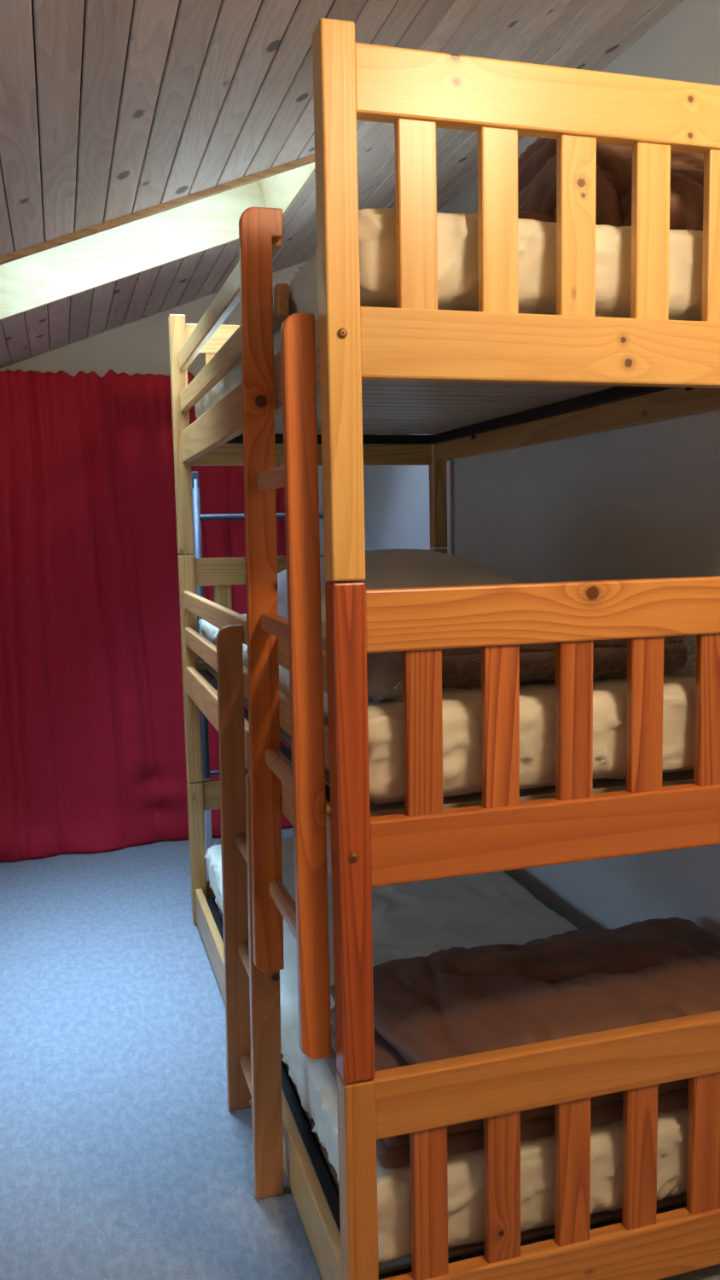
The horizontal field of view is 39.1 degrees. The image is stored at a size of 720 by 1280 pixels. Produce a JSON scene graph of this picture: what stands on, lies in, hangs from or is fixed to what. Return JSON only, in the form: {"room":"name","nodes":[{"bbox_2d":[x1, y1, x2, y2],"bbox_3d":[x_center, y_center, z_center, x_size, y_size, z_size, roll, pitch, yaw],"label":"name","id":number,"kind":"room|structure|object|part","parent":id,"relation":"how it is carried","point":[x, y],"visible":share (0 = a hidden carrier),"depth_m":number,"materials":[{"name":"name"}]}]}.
{"room":"bunk bedroom","nodes":[
{"label":"bunk bedroom","id":0,"kind":"room"},
{"bbox_2d":[0,259,367,554],"bbox_3d":[-1.302,-0.474,4.223,3.371,2.711,0.100,-3,7,-16],"label":"wall","id":1,"kind":"structure","parent":0,"point":[142,346],"depth_m":4.21,"materials":[{"name":"white paint"}]},
{"bbox_2d":[0,0,683,368],"bbox_3d":[-0.495,-0.906,1.377,3.571,1.411,5.900,-3,7,-16],"label":"ceiling","id":2,"kind":"structure","parent":0,"point":[213,93],"depth_m":2.17,"materials":[{"name":"grey wood"}]},
{"bbox_2d":[0,369,293,862],"bbox_3d":[-1.161,-0.099,4.143,1.961,1.976,0.105,-3,7,-18],"label":"curtain","id":3,"kind":"object","parent":2,"relation":"hanging from","point":[93,756],"visible":0.6,"depth_m":4.17,"materials":[{"name":"red fabric"}]},
{"bbox_2d":[0,154,315,320],"bbox_3d":[-0.655,-1.291,2.954,1.029,0.631,0.708,-3,7,-16],"label":"window","id":4,"kind":"structure","parent":2,"relation":"attached to","point":[68,265],"depth_m":3.25,"materials":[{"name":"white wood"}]},
{"bbox_2d":[0,827,719,1279],"bbox_3d":[-0.453,1.194,1.610,3.571,0.060,5.900,-3,7,-16],"label":"floor","id":5,"kind":"structure","parent":0,"point":[124,1155],"depth_m":2.39,"materials":[{"name":"carpet"}]},
{"bbox_2d":[216,624,284,1198],"bbox_3d":[-0.236,0.540,2.129,0.069,1.118,0.348,-3,7,-16],"label":"ladder","id":6,"kind":"object","parent":5,"relation":"on","point":[253,996],"visible":0.88,"depth_m":2.23,"materials":[{"name":"brown wood"}]},
{"bbox_2d":[191,471,323,881],"bbox_3d":[-0.301,0.171,3.613,0.542,1.525,0.027,-3,7,-16],"label":"metal rack","id":7,"kind":"object","parent":5,"relation":"on","point":[197,517],"visible":0.41,"depth_m":3.50,"materials":[{"name":"silver metal"}]},
{"bbox_2d":[168,17,719,1279],"bbox_3d":[0.132,0.039,2.543,0.930,2.006,1.987,-3,7,-16],"label":"bunk bed","id":8,"kind":"object","parent":5,"relation":"on","point":[496,377],"visible":0.64,"depth_m":1.56,"materials":[{"name":"brown wood"}]},
{"bbox_3d":[-0.576,-0.657,3.272,0.049,0.757,0.049,-3,7,-16],"label":"post","id":9,"kind":"part","parent":8,"relation":"part of","materials":[{"name":"beige wood"}]},
{"bbox_3d":[-0.561,0.097,3.355,0.049,0.755,0.049,-3,7,-16],"label":"post","id":10,"kind":"part","parent":8,"relation":"part of","materials":[{"name":"beige wood"}]},
{"bbox_3d":[-0.549,0.718,3.424,0.049,0.490,0.049,-3,7,-16],"label":"post","id":11,"kind":"part","parent":8,"relation":"part of","materials":[{"name":"beige wood"}]},
{"bbox_3d":[-0.140,0.102,3.486,0.835,0.102,0.030,-3,7,-16],"label":"rail","id":12,"kind":"part","parent":8,"relation":"part of","materials":[{"name":"brown wood"}]},
{"bbox_3d":[-0.125,0.853,3.570,0.835,0.102,0.030,-3,7,-16],"label":"rail","id":13,"kind":"part","parent":8,"relation":"part of","materials":[{"name":"brown wood"}]},
{"bbox_3d":[-0.161,-0.986,3.365,0.835,0.092,0.030,-3,7,-16],"label":"rail","id":14,"kind":"part","parent":8,"relation":"part of","materials":[{"name":"beige wood"}]},
{"bbox_3d":[-0.359,-0.813,2.529,0.022,0.058,1.462,-3,7,-16],"label":"guard rail","id":15,"kind":"part","parent":8,"relation":"part of","materials":[{"name":"brown wood"}]},
{"bbox_3d":[-0.350,-0.681,2.522,0.022,0.058,1.507,-3,7,-16],"label":"guard rail","id":16,"kind":"part","parent":8,"relation":"part of","materials":[{"name":"brown wood"}]},
{"bbox_3d":[-0.293,-0.525,2.357,0.024,0.099,1.883,-3,7,-16],"label":"rail","id":17,"kind":"part","parent":8,"relation":"part of","materials":[{"name":"brown wood"}]},
{"bbox_3d":[-0.298,-0.036,2.407,0.022,0.056,1.883,-3,7,-16],"label":"guard rail","id":18,"kind":"part","parent":8,"relation":"part of","materials":[{"name":"brown wood"}]},
{"bbox_3d":[-0.295,0.082,2.421,0.022,0.056,1.883,-3,7,-16],"label":"guard rail","id":19,"kind":"part","parent":8,"relation":"part of","materials":[{"name":"brown wood"}]},
{"bbox_3d":[-0.291,0.227,2.437,0.024,0.092,1.883,-3,7,-16],"label":"rail","id":20,"kind":"part","parent":8,"relation":"part of","materials":[{"name":"brown wood"}]},
{"bbox_3d":[-0.147,-0.243,3.448,0.835,0.092,0.030,-3,7,-16],"label":"rail","id":21,"kind":"part","parent":8,"relation":"part of","materials":[{"name":"beige wood"}]},
{"bbox_3d":[0.135,0.184,2.559,0.854,0.030,1.869,-3,7,-16],"label":"bed frame","id":22,"kind":"part","parent":8,"relation":"part of","materials":[{"name":"brown wood"}]},
{"bbox_3d":[-0.132,0.503,3.530,0.835,0.097,0.030,-3,7,-16],"label":"rail","id":23,"kind":"part","parent":8,"relation":"part of","materials":[{"name":"brown wood"}]},
{"bbox_3d":[-0.276,0.989,2.522,0.024,0.116,1.883,-3,7,-16],"label":"rail","id":24,"kind":"part","parent":8,"relation":"part of","materials":[{"name":"brown wood"}]},
{"bbox_3d":[0.150,0.956,2.645,0.854,0.030,1.869,-3,7,-16],"label":"bed frame","id":25,"kind":"part","parent":8,"relation":"part of","materials":[{"name":"brown wood"}]},
{"bbox_2d":[238,206,331,1059],"bbox_3d":[-0.117,-0.047,1.698,0.093,1.411,0.410,-3,7,-16],"label":"ladder","id":26,"kind":"object","parent":8,"relation":"hanging from","point":[306,917],"visible":1,"depth_m":1.69,"materials":[{"name":"brown wood"}]},
{"bbox_3d":[-0.154,-0.636,3.404,0.835,0.098,0.030,-3,7,-16],"label":"rail","id":27,"kind":"part","parent":8,"relation":"part of","materials":[{"name":"brown wood"}]},
{"bbox_3d":[-0.029,-0.463,1.430,0.049,0.757,0.049,-3,7,-16],"label":"post","id":28,"kind":"part","parent":8,"relation":"part of","materials":[{"name":"brown wood"}]},
{"bbox_3d":[-0.014,0.291,1.514,0.049,0.755,0.049,-3,7,-16],"label":"post","id":29,"kind":"part","parent":8,"relation":"part of","materials":[{"name":"red wood"}]},
{"bbox_3d":[-0.002,0.912,1.583,0.049,0.490,0.049,-3,7,-16],"label":"post","id":30,"kind":"part","parent":8,"relation":"part of","materials":[{"name":"brown wood"}]},
{"bbox_3d":[0.268,-0.701,3.518,0.049,0.757,0.049,-3,7,-16],"label":"post","id":31,"kind":"part","parent":8,"relation":"part of","materials":[{"name":"brown wood"}]},
{"bbox_3d":[0.283,0.053,3.602,0.049,0.755,0.049,-3,7,-16],"label":"post","id":32,"kind":"part","parent":8,"relation":"part of","materials":[{"name":"brown wood"}]},
{"bbox_2d":[203,837,688,1263],"bbox_3d":[0.148,0.835,2.630,0.861,0.177,1.897,-3,7,-16],"label":"mattress","id":33,"kind":"object","parent":8,"relation":"on","point":[423,918],"visible":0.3,"depth_m":2.00,"materials":[{"name":"white fabric"}]},
{"bbox_2d":[325,917,719,1168],"bbox_3d":[0.379,0.723,1.947,0.857,0.200,0.449,-3,7,-16],"label":"duvet","id":34,"kind":"object","parent":33,"relation":"on","point":[453,1002],"visible":0.55,"depth_m":1.86,"materials":[{"name":"brown fabric"}]},
{"bbox_2d":[198,613,696,803],"bbox_3d":[0.132,0.070,2.544,0.855,0.171,1.894,-3,7,-16],"label":"mattress","id":35,"kind":"object","parent":8,"relation":"on","point":[462,708],"visible":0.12,"depth_m":1.63,"materials":[{"name":"beige fabric"}]},
{"bbox_2d":[322,637,402,702],"bbox_3d":[0.033,0.035,1.681,0.154,0.114,0.282,-3,7,-16],"label":"pillow","id":36,"kind":"object","parent":35,"relation":"on","point":[384,669],"visible":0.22,"depth_m":1.56,"materials":[{"name":"brown cloth"}]},
{"bbox_2d":[277,548,521,645],"bbox_3d":[0.058,-0.094,2.306,0.534,0.224,0.503,-3,7,-16],"label":"pillow","id":37,"kind":"object","parent":35,"relation":"on","point":[390,568],"visible":0.29,"depth_m":2.13,"materials":[{"name":"white fabric"}]},
{"bbox_2d":[442,634,696,689],"bbox_3d":[0.353,-0.013,1.917,0.679,0.140,0.437,-3,7,-16],"label":"plastic bag","id":38,"kind":"object","parent":35,"relation":"on","point":[692,660],"visible":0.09,"depth_m":1.74,"materials":[{"name":"plastic"}]},
{"bbox_2d":[442,634,687,685],"bbox_3d":[0.305,-0.007,1.908,0.506,0.116,0.365,-3,7,-16],"label":"duvet","id":39,"kind":"object","parent":38,"relation":"in","point":[450,666],"visible":0.14,"depth_m":1.73,"materials":[{"name":"brown fabric"}]},
{"bbox_2d":[194,208,703,418],"bbox_3d":[0.122,-0.675,2.462,0.848,0.155,1.895,-3,7,-16],"label":"mattress","id":40,"kind":"object","parent":8,"relation":"on","point":[457,238],"visible":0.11,"depth_m":1.55,"materials":[{"name":"beige fabric"}]},
{"bbox_2d":[517,137,704,231],"bbox_3d":[0.504,-0.826,1.917,0.553,0.276,0.562,-3,7,-16],"label":"duvet","id":41,"kind":"object","parent":40,"relation":"on","point":[537,165],"visible":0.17,"depth_m":1.71,"materials":[{"name":"brown fabric"}]},
{"bbox_3d":[0.120,-0.572,2.475,0.854,0.030,1.869,-3,7,-16],"label":"bed frame","id":42,"kind":"part","parent":8,"relation":"part of","materials":[{"name":"black metal"}]},
{"bbox_3d":[0.388,-0.791,1.515,0.835,0.092,0.030,-3,7,-16],"label":"rail","id":43,"kind":"part","parent":8,"relation":"part of","materials":[{"name":"brown wood"}]},
{"bbox_3d":[0.395,-0.441,1.554,0.835,0.098,0.030,-3,7,-16],"label":"rail","id":44,"kind":"part","parent":8,"relation":"part of","materials":[{"name":"brown wood"}]},
{"bbox_3d":[0.403,-0.048,1.597,0.835,0.092,0.030,-3,7,-16],"label":"rail","id":45,"kind":"part","parent":8,"relation":"part of","materials":[{"name":"brown wood"}]},
{"bbox_3d":[0.410,0.297,1.636,0.835,0.102,0.030,-3,7,-16],"label":"rail","id":46,"kind":"part","parent":8,"relation":"part of","materials":[{"name":"brown wood"}]},
{"bbox_3d":[0.418,0.698,1.680,0.835,0.097,0.030,-3,7,-16],"label":"rail","id":47,"kind":"part","parent":8,"relation":"part of","materials":[{"name":"brown wood"}]},
{"bbox_3d":[0.425,1.048,1.719,0.835,0.102,0.030,-3,7,-16],"label":"rail","id":48,"kind":"part","parent":8,"relation":"part of","materials":[{"name":"brown wood"}]},
{"bbox_3d":[0.533,-0.568,2.598,0.024,0.099,1.883,-3,7,-16],"label":"rail","id":49,"kind":"part","parent":8,"relation":"part of","materials":[{"name":"brown wood"}]},
{"bbox_2d":[366,0,719,937],"bbox_3d":[1.035,-0.277,1.897,0.409,2.741,5.900,-3,7,-16],"label":"wall","id":50,"kind":"structure","parent":0,"point":[642,501],"depth_m":2.66,"materials":[{"name":"white paint"}]}
]}

